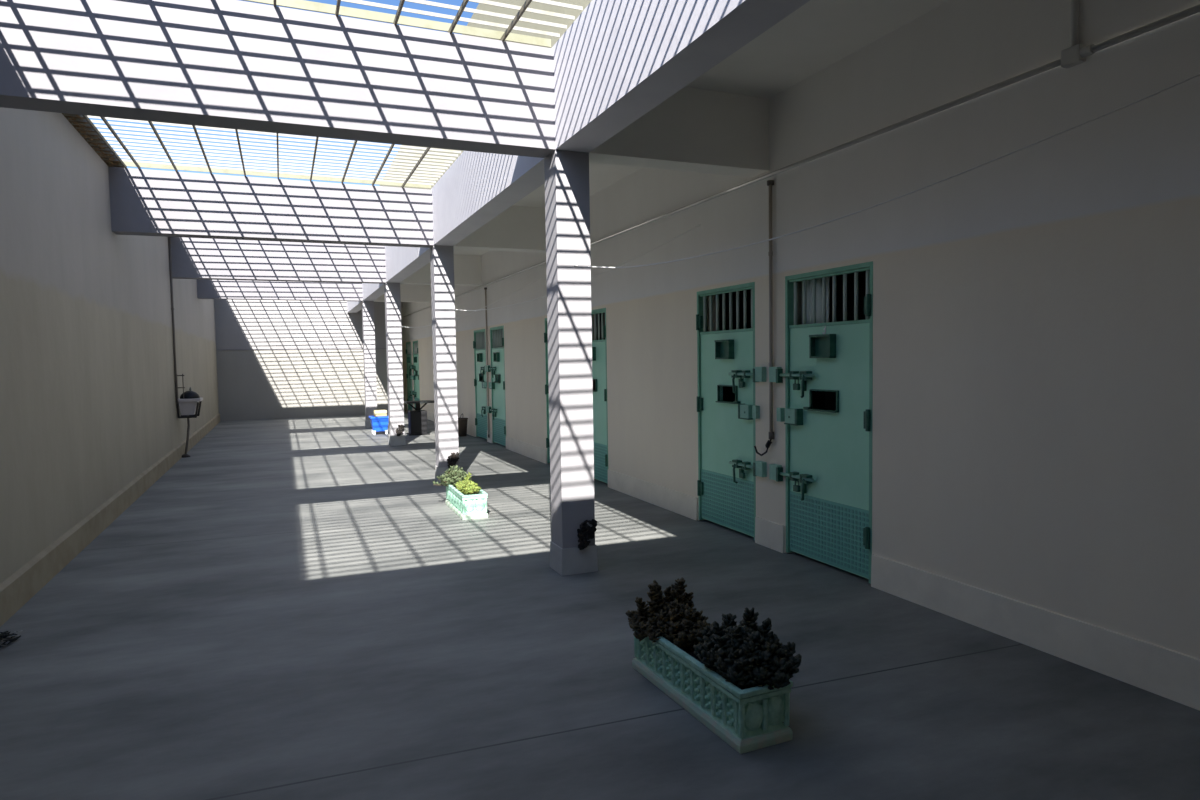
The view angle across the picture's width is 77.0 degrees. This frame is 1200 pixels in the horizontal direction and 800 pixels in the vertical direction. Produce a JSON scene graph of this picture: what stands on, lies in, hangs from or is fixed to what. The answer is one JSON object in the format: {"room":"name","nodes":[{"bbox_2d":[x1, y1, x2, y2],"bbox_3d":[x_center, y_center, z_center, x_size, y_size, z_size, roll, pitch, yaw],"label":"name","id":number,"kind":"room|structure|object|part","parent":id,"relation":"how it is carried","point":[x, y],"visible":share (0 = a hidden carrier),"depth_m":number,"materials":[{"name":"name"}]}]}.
{"room":"prison interior","nodes":[
{"label":"prison interior","id":0,"kind":"room"},
{"bbox_2d":[0,107,218,582],"bbox_3d":[-5.761,-0.707,8.932,0.250,3.825,27.380,-2,3,-23],"label":"wall","id":1,"kind":"structure","parent":0,"point":[88,400],"depth_m":6.72,"materials":[{"name":"paint"}]},
{"bbox_2d":[62,113,123,167],"bbox_3d":[-6.452,-2.759,10.531,0.380,0.006,23.320,-2,3,-23],"label":"flashing","id":2,"kind":"object","parent":1,"relation":"on","point":[66,117],"depth_m":7.58,"materials":[{"name":"black metal"}]},
{"bbox_2d":[66,113,122,167],"bbox_3d":[-6.340,-2.733,10.601,0.154,0.068,22.006,-2,3,-23],"label":"dead leaves","id":3,"kind":"object","parent":2,"relation":"on","point":[78,116],"visible":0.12,"depth_m":7.45,"materials":[{"name":"brown plant"}]},
{"bbox_2d":[0,413,220,626],"bbox_3d":[-5.564,1.084,8.997,0.033,0.235,27.150,-2,3,-23],"label":"baseboard","id":4,"kind":"structure","parent":1,"relation":"attached to","point":[22,585],"depth_m":6.45,"materials":[{"name":"paint"}]},
{"bbox_2d":[168,237,177,403],"bbox_3d":[-7.268,-1.358,12.839,0.044,2.850,0.044,-1,3,0],"label":"pipe","id":5,"kind":"object","parent":1,"relation":"attached to","point":[169,238],"visible":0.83,"depth_m":12.83,"materials":[{"name":"grey metal"}]},
{"bbox_2d":[176,374,202,457],"bbox_3d":[-7.212,0.265,13.277,0.378,1.460,0.480,-2,3,-23],"label":"sink","id":6,"kind":"object","parent":1,"relation":"attached to","point":[189,408],"visible":0.91,"depth_m":13.11,"materials":[{"name":"grey metal"}]},
{"bbox_2d":[178,401,198,414],"bbox_3d":[-7.223,0.135,13.266,0.290,0.240,0.420,-2,3,-23],"label":"basin","id":7,"kind":"object","parent":6,"relation":"in","point":[186,407],"depth_m":13.10,"materials":[{"name":"grey metal"}]},
{"bbox_2d":[180,391,199,398],"bbox_3d":[-7.209,-0.095,13.250,0.310,0.130,0.310,-2,3,-23],"label":"bowl","id":8,"kind":"object","parent":6,"relation":"on","point":[188,394],"visible":0.98,"depth_m":13.15,"materials":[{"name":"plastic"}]},
{"bbox_2d":[108,167,432,247],"bbox_3d":[-3.867,-2.312,9.215,3.572,0.710,0.250,-2,3,-23],"label":"beam","id":9,"kind":"structure","parent":1,"relation":"attached to","point":[143,202],"depth_m":9.03,"materials":[{"name":"white paint"}]},
{"bbox_2d":[0,0,554,157],"bbox_3d":[-2.022,-2.104,4.843,3.572,0.710,0.250,-2,3,-23],"label":"beam","id":10,"kind":"structure","parent":1,"relation":"attached to","point":[229,64],"depth_m":4.71,"materials":[{"name":"white paint"}]},
{"bbox_2d":[63,113,460,187],"bbox_3d":[-2.964,-2.604,7.014,3.592,0.087,4.602,-2,3,-23],"label":"skylight","id":11,"kind":"object","parent":10,"relation":"on","point":[125,162],"visible":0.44,"depth_m":8.16,"materials":[{"name":"glass"}]},
{"bbox_2d":[243,0,590,47],"bbox_3d":[-1.187,-2.403,2.803,3.592,0.087,4.252,-2,3,-23],"label":"skylight","id":12,"kind":"object","parent":10,"relation":"on","point":[336,9],"visible":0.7,"depth_m":4.94,"materials":[{"name":"glass"}]},
{"bbox_3d":[-1.167,-2.399,2.756,3.592,0.024,3.967,-2,3,-23],"label":"slat panel","id":13,"kind":"part","parent":12,"relation":"part of","materials":[{"name":"white metal"}]},
{"bbox_2d":[171,237,385,283],"bbox_3d":[-5.755,-2.525,13.688,3.572,0.710,0.250,-2,3,-23],"label":"beam","id":14,"kind":"structure","parent":1,"relation":"attached to","point":[192,258],"depth_m":13.53,"materials":[{"name":"white paint"}]},
{"bbox_2d":[197,279,362,300],"bbox_3d":[-7.487,-2.720,17.794,3.572,0.710,0.250,-2,3,-23],"label":"beam","id":15,"kind":"structure","parent":1,"relation":"attached to","point":[206,289],"depth_m":17.65,"materials":[{"name":"white paint"}]},
{"bbox_2d":[214,299,387,420],"bbox_3d":[-8.703,-1.392,22.422,4.820,3.825,0.200,-2,3,-23],"label":"wall","id":16,"kind":"structure","parent":0,"point":[318,381],"depth_m":22.19,"materials":[{"name":"paint"}]},
{"bbox_2d":[216,348,385,349],"bbox_3d":[-8.662,-1.507,22.315,4.816,0.025,0.020,-2,3,-23],"label":"ledge","id":17,"kind":"object","parent":16,"relation":"attached to","point":[326,348],"visible":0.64,"depth_m":22.09,"materials":[{"name":"white paint"}]},
{"bbox_2d":[401,310,403,399],"bbox_3d":[-6.633,-1.460,24.335,0.720,3.690,1.720,-2,3,-23],"label":"wall","id":18,"kind":"structure","parent":0,"point":[401,310],"depth_m":25.08,"materials":[{"name":"paint"}]},
{"bbox_2d":[379,0,591,189],"bbox_3d":[-2.360,-3.660,11.161,0.250,1.725,29.100,-2,3,-23],"label":"wall","id":19,"kind":"structure","parent":0,"point":[535,5],"depth_m":7.18,"materials":[{"name":"beige paint"}]},
{"bbox_2d":[0,410,1199,799],"bbox_3d":[-3.429,1.124,10.938,6.070,0.120,29.100,-2,3,-23],"label":"floor","id":20,"kind":"structure","parent":0,"point":[295,608],"depth_m":3.92,"materials":[{"name":"paint"}]},
{"bbox_2d":[0,630,22,646],"bbox_3d":[-3.498,1.387,4.377,0.208,0.073,0.267,-2,3,-23],"label":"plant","id":21,"kind":"object","parent":20,"relation":"on","point":[5,634],"visible":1,"depth_m":4.42,"materials":[{"name":"black"}]},
{"bbox_2d":[362,301,376,427],"bbox_3d":[-5.691,-0.878,18.639,0.292,3.115,0.284,-2,3,-23],"label":"column","id":22,"kind":"structure","parent":20,"relation":"on","point":[368,325],"depth_m":18.52,"materials":[{"name":"white paint"}]},
{"bbox_2d":[369,415,387,434],"bbox_3d":[-4.955,0.562,16.948,0.420,0.400,0.420,-2,3,-23],"label":"tub","id":23,"kind":"object","parent":20,"relation":"on","point":[378,423],"visible":0.89,"depth_m":16.79,"materials":[{"name":"blue plastic"}]},
{"bbox_2d":[374,410,386,415],"bbox_3d":[-4.949,0.294,16.987,0.270,0.130,0.230,-2,3,-23],"label":"foam block","id":24,"kind":"object","parent":23,"relation":"on","point":[376,412],"visible":1,"depth_m":16.88,"materials":[{"name":"plastic"}]},
{"bbox_2d":[384,282,405,445],"bbox_3d":[-3.959,-0.683,14.534,0.292,3.115,0.284,-2,3,-23],"label":"column","id":25,"kind":"structure","parent":20,"relation":"on","point":[392,290],"depth_m":14.42,"materials":[{"name":"white paint"}]},
{"bbox_2d":[396,425,404,435],"bbox_3d":[-3.840,0.583,14.476,0.175,0.227,0.068,-2,3,-23],"label":"leaf sprig","id":26,"kind":"object","parent":25,"relation":"attached to","point":[400,427],"visible":1,"depth_m":14.45,"materials":[{"name":"brown"}]},
{"bbox_2d":[400,278,539,327],"bbox_3d":[-2.383,-1.626,13.061,4.041,0.620,0.146,2,4,42],"label":"washing line","id":27,"kind":"object","parent":25,"relation":"hanging from","point":[538,278],"visible":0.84,"depth_m":12.69,"materials":[{"name":"white fabric"}]},
{"bbox_2d":[404,400,433,435],"bbox_3d":[-3.965,0.392,16.706,0.680,0.735,0.560,-2,3,-23],"label":"pedestal table","id":28,"kind":"object","parent":20,"relation":"on","point":[417,418],"visible":0.92,"depth_m":16.55,"materials":[{"name":"grey metal"}]},
{"bbox_3d":[-4.024,0.151,16.670,0.100,0.180,0.100,-2,3,-23],"label":"post","id":29,"kind":"part","parent":28,"relation":"part of","materials":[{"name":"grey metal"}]},
{"bbox_2d":[430,245,459,482],"bbox_3d":[-2.071,-0.470,10.060,0.292,3.115,0.284,-2,3,-23],"label":"column","id":30,"kind":"structure","parent":20,"relation":"on","point":[441,257],"depth_m":9.95,"materials":[{"name":"white paint"}]},
{"bbox_2d":[447,452,459,467],"bbox_3d":[-1.950,0.796,10.003,0.172,0.221,0.070,-2,3,-23],"label":"leaf sprig","id":31,"kind":"object","parent":30,"relation":"attached to","point":[453,458],"visible":0.91,"depth_m":9.98,"materials":[{"name":"brown"}]},
{"bbox_2d":[453,225,699,310],"bbox_3d":[-0.495,-1.413,8.588,4.041,0.620,0.146,2,4,42],"label":"washing line","id":32,"kind":"object","parent":30,"relation":"hanging from","point":[698,225],"visible":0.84,"depth_m":8.01,"materials":[{"name":"white"}]},
{"bbox_2d":[458,413,467,436],"bbox_3d":[-2.969,0.531,16.155,0.290,0.485,0.290,-2,3,-23],"label":"bucket","id":33,"kind":"object","parent":20,"relation":"on","point":[462,422],"visible":0.78,"depth_m":16.06,"materials":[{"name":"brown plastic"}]},
{"bbox_2d":[445,484,487,519],"bbox_3d":[-1.442,1.062,8.090,0.266,0.250,0.966,-2,3,-22],"label":"planter","id":34,"kind":"object","parent":20,"relation":"on","point":[473,506],"visible":0.84,"depth_m":7.68,"materials":[{"name":"ceramic"}]},
{"bbox_2d":[433,465,466,487],"bbox_3d":[-1.634,0.852,8.348,0.317,0.246,0.392,1,3,25],"label":"shrub","id":35,"kind":"object","parent":34,"relation":"on","point":[451,477],"visible":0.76,"depth_m":8.31,"materials":[{"name":"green plant"}]},
{"bbox_2d":[455,472,480,494],"bbox_3d":[-1.413,0.898,8.003,0.265,0.182,0.674,-2,3,-23],"label":"succulent","id":36,"kind":"object","parent":34,"relation":"on","point":[468,487],"visible":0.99,"depth_m":7.86,"materials":[{"name":"yellow plant"}]},
{"bbox_2d":[544,149,597,575],"bbox_3d":[-0.226,-0.262,5.688,0.292,3.115,0.284,-2,3,-23],"label":"column","id":37,"kind":"structure","parent":20,"relation":"on","point":[567,195],"depth_m":5.58,"materials":[{"name":"white paint"}]},
{"bbox_2d":[347,0,809,312],"bbox_3d":[-2.220,-2.403,10.237,0.261,0.730,27.180,-2,3,-23],"label":"beam","id":38,"kind":"structure","parent":37,"relation":"on","point":[618,60],"depth_m":4.68,"materials":[{"name":"white paint"}]},
{"bbox_2d":[577,519,596,549],"bbox_3d":[-0.101,1.002,5.633,0.168,0.225,0.069,-2,3,-23],"label":"leaf sprig","id":39,"kind":"object","parent":37,"relation":"attached to","point":[585,532],"visible":1,"depth_m":5.61,"materials":[{"name":"brown plant"}]},
{"bbox_2d":[574,73,1199,267],"bbox_3d":[1.350,-1.205,4.216,4.041,0.620,0.146,2,4,42],"label":"cable","id":40,"kind":"object","parent":37,"relation":"hanging from","point":[1197,75],"visible":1,"depth_m":3.84,"materials":[{"name":"white"}]},
{"bbox_2d":[632,636,792,753],"bbox_3d":[0.484,1.279,3.524,0.266,0.250,0.966,-2,3,-24],"label":"planter","id":41,"kind":"object","parent":20,"relation":"on","point":[750,718],"visible":0.63,"depth_m":3.21,"materials":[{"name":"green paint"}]},
{"bbox_2d":[625,577,712,650],"bbox_3d":[0.367,1.050,3.725,0.327,0.300,0.572,-3,4,-34],"label":"succulent","id":42,"kind":"object","parent":41,"relation":"on","point":[673,617],"visible":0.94,"depth_m":3.71,"materials":[{"name":"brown plant"}]},
{"bbox_3d":[0.366,1.071,3.716,0.302,0.258,0.490,-2,3,-23],"label":"stem","id":43,"kind":"part","parent":42,"relation":"part of","materials":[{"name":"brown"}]},
{"bbox_2d":[693,607,801,689],"bbox_3d":[0.645,1.072,3.289,0.446,0.281,0.492,-1,3,-1],"label":"succulent","id":44,"kind":"object","parent":41,"relation":"on","point":[745,654],"visible":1,"depth_m":3.21,"materials":[{"name":"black plant"}]},
{"bbox_2d":[453,0,948,255],"bbox_3d":[-1.630,-2.759,11.512,1.837,0.135,29.100,-2,3,-23],"label":"ceiling","id":45,"kind":"structure","parent":0,"point":[819,34],"depth_m":5.14,"materials":[{"name":"paint"}]},
{"bbox_2d":[596,271,865,409],"bbox_3d":[1.547,-0.150,8.794,1.730,2.700,8.000,-2,3,-23],"label":"wall","id":46,"kind":"structure","parent":0,"point":[824,399],"depth_m":8.00,"materials":[{"name":"grey"}]},
{"bbox_2d":[401,0,1199,658],"bbox_3d":[-0.870,-0.877,11.922,0.250,3.690,29.100,-2,3,-23],"label":"wall","id":47,"kind":"structure","parent":0,"point":[1036,410],"depth_m":4.35,"materials":[{"name":"paint"}]},
{"bbox_2d":[374,284,430,301],"bbox_3d":[-4.869,-2.753,18.897,1.587,0.575,0.250,-2,3,-23],"label":"beam","id":48,"kind":"structure","parent":47,"relation":"attached to","point":[408,292],"depth_m":18.86,"materials":[{"name":"paint"}]},
{"bbox_2d":[406,342,412,410],"bbox_3d":[-5.999,-0.722,23.872,0.142,2.223,1.130,-2,3,-23],"label":"door","id":49,"kind":"structure","parent":47,"relation":"in","point":[408,344],"depth_m":24.01,"materials":[{"name":"green paint"}]},
{"bbox_2d":[411,340,419,407],"bbox_3d":[-5.537,-0.670,22.777,0.142,2.223,1.130,-2,3,-23],"label":"door","id":50,"kind":"structure","parent":47,"relation":"in","point":[415,366],"depth_m":22.82,"materials":[{"name":"green paint"}]},
{"bbox_3d":[-5.483,-0.667,22.713,0.092,2.223,0.970,-2,3,-23],"label":"frame","id":51,"kind":"part","parent":50,"relation":"part of","materials":[{"name":"green paint"}]},
{"bbox_2d":[400,254,481,285],"bbox_3d":[-3.136,-2.558,14.791,1.587,0.575,0.250,-2,3,-23],"label":"beam","id":52,"kind":"structure","parent":47,"relation":"attached to","point":[467,268],"depth_m":14.83,"materials":[{"name":"paint"}]},
{"bbox_2d":[473,329,487,438],"bbox_3d":[-2.383,-0.314,15.303,0.142,2.223,1.130,-2,3,-23],"label":"door","id":53,"kind":"structure","parent":47,"relation":"in","point":[479,343],"depth_m":15.41,"materials":[{"name":"green paint"}]},
{"bbox_3d":[-2.405,0.527,15.421,0.006,0.475,0.898,-2,3,-23],"label":"kick plate","id":54,"kind":"part","parent":53,"relation":"part of","materials":[{"name":"teal paint"}]},
{"bbox_2d":[484,288,489,437],"bbox_3d":[-2.199,-0.723,14.715,0.056,2.920,0.056,-2,3,-23],"label":"pipe","id":55,"kind":"object","parent":47,"relation":"attached to","point":[485,289],"visible":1,"depth_m":14.70,"materials":[{"name":"beige metal"}]},
{"bbox_2d":[487,326,505,445],"bbox_3d":[-1.925,-0.263,14.217,0.142,2.223,1.130,-2,3,-23],"label":"door","id":56,"kind":"structure","parent":47,"relation":"in","point":[497,367],"depth_m":14.19,"materials":[{"name":"green paint"}]},
{"bbox_3d":[-1.884,0.586,14.187,0.006,0.475,0.898,-2,3,-23],"label":"kick plate","id":57,"kind":"part","parent":56,"relation":"part of","materials":[{"name":"teal paint"}]},
{"bbox_2d":[453,206,545,252],"bbox_3d":[-1.249,-2.345,10.318,1.587,0.575,0.250,-2,3,-23],"label":"beam","id":58,"kind":"structure","parent":47,"relation":"attached to","point":[517,228],"depth_m":10.22,"materials":[{"name":"paint"}]},
{"bbox_2d":[544,318,549,462],"bbox_3d":[-0.589,-0.112,11.050,0.142,2.223,1.130,-2,3,-23],"label":"door","id":59,"kind":"structure","parent":47,"relation":"in","point":[546,330],"depth_m":11.53,"materials":[{"name":"green paint"}]},
{"bbox_2d":[591,308,607,483],"bbox_3d":[-0.111,-0.058,9.918,0.142,2.223,1.130,-2,3,-23],"label":"door","id":60,"kind":"structure","parent":47,"relation":"in","point":[599,347],"depth_m":9.64,"materials":[{"name":"green paint"}]},
{"bbox_3d":[-0.082,-0.940,9.802,0.045,0.380,0.902,-2,3,-23],"label":"bar rail","id":61,"kind":"part","parent":60,"relation":"part of","materials":[{"name":"metal"}]},
{"bbox_3d":[-0.071,0.790,9.889,0.006,0.475,0.898,-2,3,-23],"label":"kick plate","id":62,"kind":"part","parent":60,"relation":"part of","materials":[{"name":"teal paint"}]},
{"bbox_2d":[589,87,768,177],"bbox_3d":[0.596,-2.137,5.946,1.587,0.575,0.250,-2,3,-23],"label":"beam","id":63,"kind":"structure","parent":47,"relation":"attached to","point":[693,129],"depth_m":5.90,"materials":[{"name":"paint"}]},
{"bbox_2d":[696,282,766,539],"bbox_3d":[1.190,0.088,6.835,0.142,2.223,1.130,-2,3,-23],"label":"door","id":64,"kind":"structure","parent":47,"relation":"in","point":[728,467],"depth_m":6.88,"materials":[{"name":"green paint"}]},
{"bbox_3d":[1.157,-0.801,6.866,0.045,0.380,0.902,-2,3,-23],"label":"bar rail","id":65,"kind":"part","parent":64,"relation":"part of","materials":[{"name":"teal metal"}]},
{"bbox_3d":[1.168,0.930,6.953,0.006,0.475,0.898,-2,3,-23],"label":"kick plate","id":66,"kind":"part","parent":64,"relation":"part of","materials":[{"name":"teal paint"}]},
{"bbox_3d":[1.192,-0.143,6.673,0.028,0.177,0.043,-4,4,-43],"label":"bolt handle","id":67,"kind":"part","parent":64,"relation":"part of","materials":[{"name":"green paint"}]},
{"bbox_3d":[1.205,0.655,6.716,0.028,0.177,0.043,-4,4,-43],"label":"bolt handle","id":68,"kind":"part","parent":64,"relation":"part of","materials":[{"name":"green paint"}]},
{"bbox_2d":[754,439,771,455],"bbox_3d":[1.361,0.393,6.318,0.048,0.156,0.234,-2,3,-23],"label":"cable","id":69,"kind":"object","parent":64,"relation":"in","point":[769,442],"visible":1,"depth_m":6.24,"materials":[{"name":"black plastic"}]},
{"bbox_2d":[767,180,773,438],"bbox_3d":[1.395,-0.726,6.160,0.056,2.100,0.056,-2,3,-23],"label":"pipe","id":70,"kind":"object","parent":47,"relation":"attached to","point":[770,183],"visible":1,"depth_m":6.15,"materials":[{"name":"beige metal"}]},
{"bbox_2d":[403,0,1199,316],"bbox_3d":[-0.886,-2.366,11.431,0.054,0.655,28.300,-2,3,-23],"label":"conduit","id":71,"kind":"object","parent":47,"relation":"attached to","point":[1076,54],"visible":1,"depth_m":4.10,"materials":[{"name":"grey metal"}]},
{"bbox_2d":[404,404,1199,710],"bbox_3d":[-0.920,0.861,11.875,0.040,0.225,28.876,-2,3,-23],"label":"baseboard","id":72,"kind":"structure","parent":47,"relation":"attached to","point":[1161,671],"depth_m":4.20,"materials":[{"name":"beige paint"}]},
{"bbox_2d":[769,261,872,583],"bbox_3d":[1.668,0.142,5.703,0.142,2.223,1.130,-2,3,-23],"label":"door","id":73,"kind":"structure","parent":47,"relation":"in","point":[828,474],"depth_m":5.61,"materials":[{"name":"green paint"}]},
{"bbox_3d":[1.574,0.697,5.841,0.028,0.177,0.043,-1,3,-2],"label":"bolt handle","id":74,"kind":"part","parent":73,"relation":"part of","materials":[{"name":"green paint"}]},
{"bbox_3d":[1.561,-0.102,5.798,0.028,0.177,0.043,-1,3,-2],"label":"bolt handle","id":75,"kind":"part","parent":73,"relation":"part of","materials":[{"name":"green paint"}]},
{"bbox_2d":[802,277,829,323],"bbox_3d":[1.677,-0.696,5.857,0.050,0.505,0.340,-2,3,-23],"label":"curtain","id":76,"kind":"object","parent":73,"relation":"hanging from","point":[819,280],"visible":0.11,"depth_m":5.82,"materials":[{"name":"white fabric"}]},
{"bbox_3d":[1.708,0.991,5.673,0.006,0.475,0.898,-2,3,-23],"label":"kick plate","id":77,"kind":"part","parent":73,"relation":"part of","materials":[{"name":"teal paint"}]},
{"bbox_3d":[1.697,-0.740,5.586,0.045,0.380,0.902,-2,3,-23],"label":"bar rail","id":78,"kind":"part","parent":73,"relation":"part of","materials":[{"name":"metal"}]}
]}

